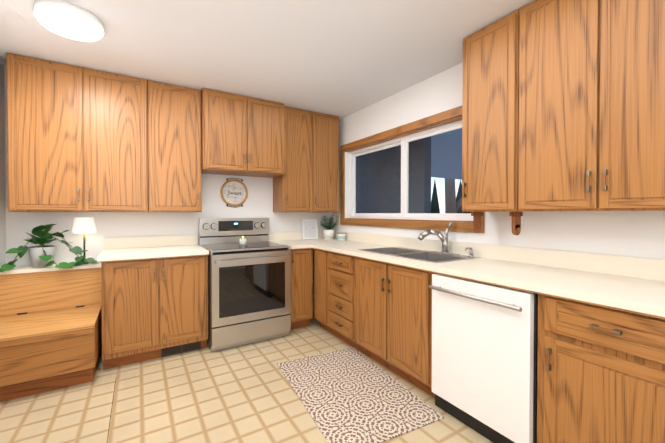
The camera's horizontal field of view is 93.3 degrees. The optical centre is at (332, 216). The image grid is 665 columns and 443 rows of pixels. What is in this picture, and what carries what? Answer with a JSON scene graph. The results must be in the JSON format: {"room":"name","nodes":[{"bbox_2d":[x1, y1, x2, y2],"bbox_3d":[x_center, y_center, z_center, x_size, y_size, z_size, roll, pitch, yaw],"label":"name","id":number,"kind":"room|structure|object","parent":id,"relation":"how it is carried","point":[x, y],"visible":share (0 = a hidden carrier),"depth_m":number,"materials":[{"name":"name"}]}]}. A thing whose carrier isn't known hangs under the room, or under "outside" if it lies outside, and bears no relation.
{"room":"kitchen","nodes":[
{"label":"kitchen","id":0,"kind":"room"},
{"bbox_2d":[0,61,5,267],"bbox_3d":[-1.442,0.013,0.472,0.100,2.460,4.900,0,1,-32],"label":"wall","id":1,"kind":"structure","parent":0,"point":[2,194],"depth_m":2.53,"materials":[{"name":"white paint"}]},
{"bbox_2d":[4,65,331,308],"bbox_3d":[-1.415,-0.019,3.426,3.250,2.460,0.100,0,1,-32],"label":"wall","id":2,"kind":"structure","parent":0,"point":[258,203],"depth_m":3.10,"materials":[{"name":"white paint"}]},
{"bbox_2d":[6,53,147,211],"bbox_3d":[-2.128,-0.639,2.712,0.913,1.195,0.346,0,1,-32],"label":"upper cabinet","id":3,"kind":"object","parent":2,"relation":"attached to","point":[77,138],"visible":1,"depth_m":2.56,"materials":[{"name":"brown wood"}]},
{"bbox_2d":[147,80,201,211],"bbox_3d":[-1.545,-0.643,3.073,0.451,1.195,0.346,0,1,-32],"label":"upper cabinet","id":4,"kind":"object","parent":2,"relation":"attached to","point":[174,154],"visible":1,"depth_m":2.94,"materials":[{"name":"brown wood"}]},
{"bbox_2d":[220,178,247,206],"bbox_3d":[-1.104,-0.270,3.539,0.305,0.332,0.026,0,1,-32],"label":"round sign","id":5,"kind":"object","parent":2,"relation":"attached to","point":[233,192],"visible":1,"depth_m":3.54,"materials":[{"name":"wood"}]},
{"bbox_2d":[201,88,284,177],"bbox_3d":[-0.973,-0.854,3.382,0.842,0.780,0.416,0,1,-32],"label":"upper cabinet","id":6,"kind":"object","parent":2,"relation":"attached to","point":[241,135],"visible":0.98,"depth_m":3.21,"materials":[{"name":"brown wood"}]},
{"bbox_2d":[273,106,338,211],"bbox_3d":[-0.307,-0.651,3.836,0.757,1.195,0.346,0,1,-32],"label":"upper cabinet","id":7,"kind":"object","parent":2,"relation":"attached to","point":[308,181],"visible":1,"depth_m":3.69,"materials":[{"name":"brown wood"}]},
{"bbox_2d":[0,309,492,442],"bbox_3d":[-0.059,1.284,1.339,3.350,0.101,5.100,0,1,-32],"label":"floor","id":8,"kind":"structure","parent":0,"point":[246,393],"depth_m":2.04,"materials":[{"name":"tile"}]},
{"bbox_2d":[0,262,101,401],"bbox_3d":[-2.194,0.819,2.430,0.647,0.805,0.787,0,1,-32],"label":"bench","id":9,"kind":"object","parent":8,"relation":"on","point":[50,328],"visible":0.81,"depth_m":2.28,"materials":[{"name":"brown wood"}]},
{"bbox_2d":[0,224,98,271],"bbox_3d":[-2.320,0.241,2.611,0.610,0.368,0.288,0,1,-32],"label":"pothos plant","id":10,"kind":"object","parent":9,"relation":"on","point":[42,255],"visible":1,"depth_m":2.57,"materials":[{"name":"green plant"}]},
{"bbox_2d":[71,218,96,263],"bbox_3d":[-2.182,0.210,2.762,0.176,0.405,0.176,0,1,-32],"label":"lamp","id":11,"kind":"object","parent":9,"relation":"on","point":[83,226],"visible":0.81,"depth_m":2.71,"materials":[{"name":"white fabric"}]},
{"bbox_2d":[101,255,207,369],"bbox_3d":[-1.606,0.781,2.880,0.782,0.872,0.636,0,1,-32],"label":"cabinet pair","id":12,"kind":"object","parent":8,"relation":"on","point":[151,308],"visible":0.96,"depth_m":2.61,"materials":[{"name":"brown wood"}]},
{"bbox_2d":[97,235,208,262],"bbox_3d":[-1.614,0.271,2.868,0.806,0.145,0.640,0,1,-32],"label":"countertop","id":13,"kind":"structure","parent":12,"relation":"on","point":[132,248],"depth_m":2.94,"materials":[{"name":"beige laminate"}]},
{"bbox_2d":[161,341,200,356],"bbox_3d":[-1.343,1.167,2.800,0.320,0.094,0.012,0,1,-32],"label":"air vent grille","id":14,"kind":"object","parent":12,"relation":"attached to","point":[178,349],"visible":0.65,"depth_m":2.79,"materials":[{"name":"brown metal"}]},
{"bbox_2d":[199,218,290,351],"bbox_3d":[-0.906,0.616,3.231,0.762,1.195,0.735,0,1,-32],"label":"stove","id":15,"kind":"object","parent":8,"relation":"on","point":[249,292],"visible":1,"depth_m":2.99,"materials":[{"name":"silver metal"}]},
{"bbox_2d":[239,236,246,245],"bbox_3d":[-0.915,0.242,3.209,0.078,0.100,0.078,0,1,-32],"label":"candle","id":16,"kind":"object","parent":15,"relation":"on","point":[243,241],"visible":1,"depth_m":3.18,"materials":[{"name":"white wax"}]},
{"bbox_2d":[290,248,312,329],"bbox_3d":[-0.483,0.773,3.573,0.296,0.872,0.636,0,1,-32],"label":"base cabinet","id":17,"kind":"object","parent":8,"relation":"on","point":[301,314],"visible":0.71,"depth_m":3.33,"materials":[{"name":"brown wood"}]},
{"bbox_2d":[314,249,333,334],"bbox_3d":[0.124,0.775,3.448,0.610,0.872,0.295,0,1,-32],"label":"base cabinet","id":18,"kind":"object","parent":8,"relation":"on","point":[321,268],"visible":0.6,"depth_m":3.27,"materials":[{"name":"brown wood"}]},
{"bbox_2d":[328,252,361,351],"bbox_3d":[0.314,0.778,3.116,0.635,0.872,0.465,0,1,-32],"label":"base cabinet","id":19,"kind":"object","parent":8,"relation":"on","point":[342,296],"visible":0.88,"depth_m":2.92,"materials":[{"name":"brown wood"}]},
{"bbox_2d":[277,347,443,442],"bbox_3d":[0.110,1.219,2.254,0.720,0.007,1.120,0,1,-26],"label":"rug","id":20,"kind":"object","parent":8,"relation":"on","point":[350,395],"visible":1,"depth_m":2.09,"materials":[{"name":"beige fabric"}]},
{"bbox_2d":[356,257,434,397],"bbox_3d":[0.662,0.784,2.551,0.636,0.872,0.858,0,1,-32],"label":"base cabinet","id":21,"kind":"object","parent":8,"relation":"on","point":[394,318],"visible":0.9,"depth_m":2.31,"materials":[{"name":"brown wood"}]},
{"bbox_2d":[268,231,664,318],"bbox_3d":[0.496,0.274,2.557,0.907,0.145,3.392,0,1,-32],"label":"countertop","id":22,"kind":"structure","parent":21,"relation":"on","point":[636,285],"depth_m":1.80,"materials":[{"name":"beige laminate"}]},
{"bbox_2d":[302,219,317,239],"bbox_3d":[-0.290,0.160,4.008,0.205,0.255,0.022,0,-6,-25],"label":"print","id":23,"kind":"object","parent":22,"relation":"on","point":[309,229],"visible":1,"depth_m":4.00,"materials":[{"name":"white paper"}]},
{"bbox_2d":[320,215,336,239],"bbox_3d":[-0.046,0.134,4.038,0.230,0.310,0.230,0,1,-32],"label":"herb plant","id":24,"kind":"object","parent":22,"relation":"on","point":[328,233],"visible":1,"depth_m":4.00,"materials":[{"name":"green plant"}]},
{"bbox_2d":[337,233,345,240],"bbox_3d":[0.111,0.244,3.875,0.114,0.093,0.114,0,1,-32],"label":"candle jar","id":25,"kind":"object","parent":22,"relation":"on","point":[341,236],"visible":0.98,"depth_m":3.83,"materials":[{"name":"glass"}]},
{"bbox_2d":[358,247,479,262],"bbox_3d":[0.668,0.390,2.613,0.485,0.177,0.890,0,1,-32],"label":"sink","id":26,"kind":"object","parent":22,"relation":"in","point":[421,255],"visible":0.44,"depth_m":2.64,"materials":[{"name":"silver metal"}]},
{"bbox_2d":[465,248,473,256],"bbox_3d":[1.029,0.267,2.370,0.092,0.072,0.040,0,1,-32],"label":"soap dispenser","id":27,"kind":"object","parent":26,"relation":"on","point":[470,252],"visible":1,"depth_m":2.37,"materials":[{"name":"silver metal"}]},
{"bbox_2d":[417,222,459,254],"bbox_3d":[0.847,0.172,2.533,0.249,0.260,0.240,0,1,-32],"label":"faucet","id":28,"kind":"object","parent":22,"relation":"on","point":[443,238],"visible":0.98,"depth_m":2.56,"materials":[{"name":"silver metal"}]},
{"bbox_2d":[428,273,537,442],"bbox_3d":[1.022,0.791,1.899,0.656,0.866,0.607,0,1,-32],"label":"dishwasher","id":29,"kind":"object","parent":8,"relation":"on","point":[484,355],"visible":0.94,"depth_m":1.69,"materials":[{"name":"white metal"}]},
{"bbox_2d":[537,294,664,442],"bbox_3d":[1.353,0.797,1.430,0.636,0.872,0.524,0,1,-32],"label":"base cabinet","id":30,"kind":"object","parent":8,"relation":"on","point":[600,374],"visible":0.94,"depth_m":1.29,"materials":[{"name":"brown wood"}]},
{"bbox_2d":[0,0,533,119],"bbox_3d":[-0.059,-1.276,1.311,3.350,0.100,5.100,0,1,-32],"label":"ceiling","id":31,"kind":"structure","parent":0,"point":[340,59],"depth_m":2.24,"materials":[{"name":"white paint"}]},
{"bbox_2d":[34,0,103,41],"bbox_3d":[-1.615,-1.197,1.938,0.330,0.070,0.330,0,1,-32],"label":"ceiling light","id":32,"kind":"object","parent":31,"relation":"attached to","point":[67,20],"visible":1,"depth_m":1.88,"materials":[{"name":"white plastic"}]},
{"bbox_2d":[431,128,461,179],"bbox_3d":[5.404,-1.257,2.274,6.840,0.240,15.000,0,1,-32],"label":"canopy","id":33,"kind":"object","parent":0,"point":[448,144],"depth_m":6.04,"materials":[{"name":"blue"}]},
{"bbox_2d":[332,62,664,259],"bbox_3d":[1.319,-0.006,2.234,0.150,2.460,5.000,0,1,-32],"label":"wall","id":34,"kind":"structure","parent":0,"point":[641,234],"depth_m":2.25,"materials":[{"name":"white paint"}]},
{"bbox_2d":[340,106,483,232],"bbox_3d":[0.675,-0.392,3.225,0.140,1.010,1.960,0,1,-32],"label":"window","id":35,"kind":"structure","parent":34,"relation":"in","point":[442,225],"depth_m":3.16,"materials":[{"name":"brown wood"}]},
{"bbox_2d":[462,9,541,211],"bbox_3d":[1.109,-0.632,2.087,0.346,1.195,0.374,0,1,-32],"label":"upper cabinet","id":36,"kind":"object","parent":34,"relation":"attached to","point":[490,115],"visible":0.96,"depth_m":1.98,"materials":[{"name":"brown wood"}]},
{"bbox_2d":[471,212,522,234],"bbox_3d":[1.106,0.042,2.127,0.125,0.152,0.310,0,1,-32],"label":"towel holder","id":37,"kind":"object","parent":36,"relation":"attached to","point":[516,223],"visible":1,"depth_m":2.02,"materials":[{"name":"brown wood"}]},
{"bbox_2d":[518,0,664,210],"bbox_3d":[1.412,-0.627,1.597,0.346,1.195,0.772,0,1,-32],"label":"upper cabinet","id":38,"kind":"object","parent":34,"relation":"attached to","point":[591,137],"visible":1,"depth_m":1.54,"materials":[{"name":"brown wood"}]},
{"label":"outside","id":39,"kind":"structure","parent":0,"visible":0},
{"bbox_3d":[48.878,4.228,10.950,89.800,0.200,120.000,0,1,-32],"label":"ground","id":40,"kind":"structure","parent":39,"visible":0},
{"bbox_2d":[356,136,430,212],"bbox_3d":[0.508,1.519,4.965,0.120,5.350,2.530,0,1,-32],"label":"block","id":41,"kind":"object","parent":40,"relation":"on","point":[422,197],"depth_m":4.31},
{"bbox_2d":[431,180,470,212],"bbox_3d":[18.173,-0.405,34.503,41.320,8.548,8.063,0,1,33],"label":"tree","id":42,"kind":"object","parent":40,"relation":"on","point":[434,205],"depth_m":38.82,"materials":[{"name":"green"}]},
{"bbox_2d":[445,178,461,212],"bbox_3d":[4.243,-1.376,11.142,2.757,11.010,2.345,0,1,-32],"label":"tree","id":43,"kind":"object","parent":40,"relation":"on","point":[449,199],"depth_m":10.99,"materials":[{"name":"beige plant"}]}
]}

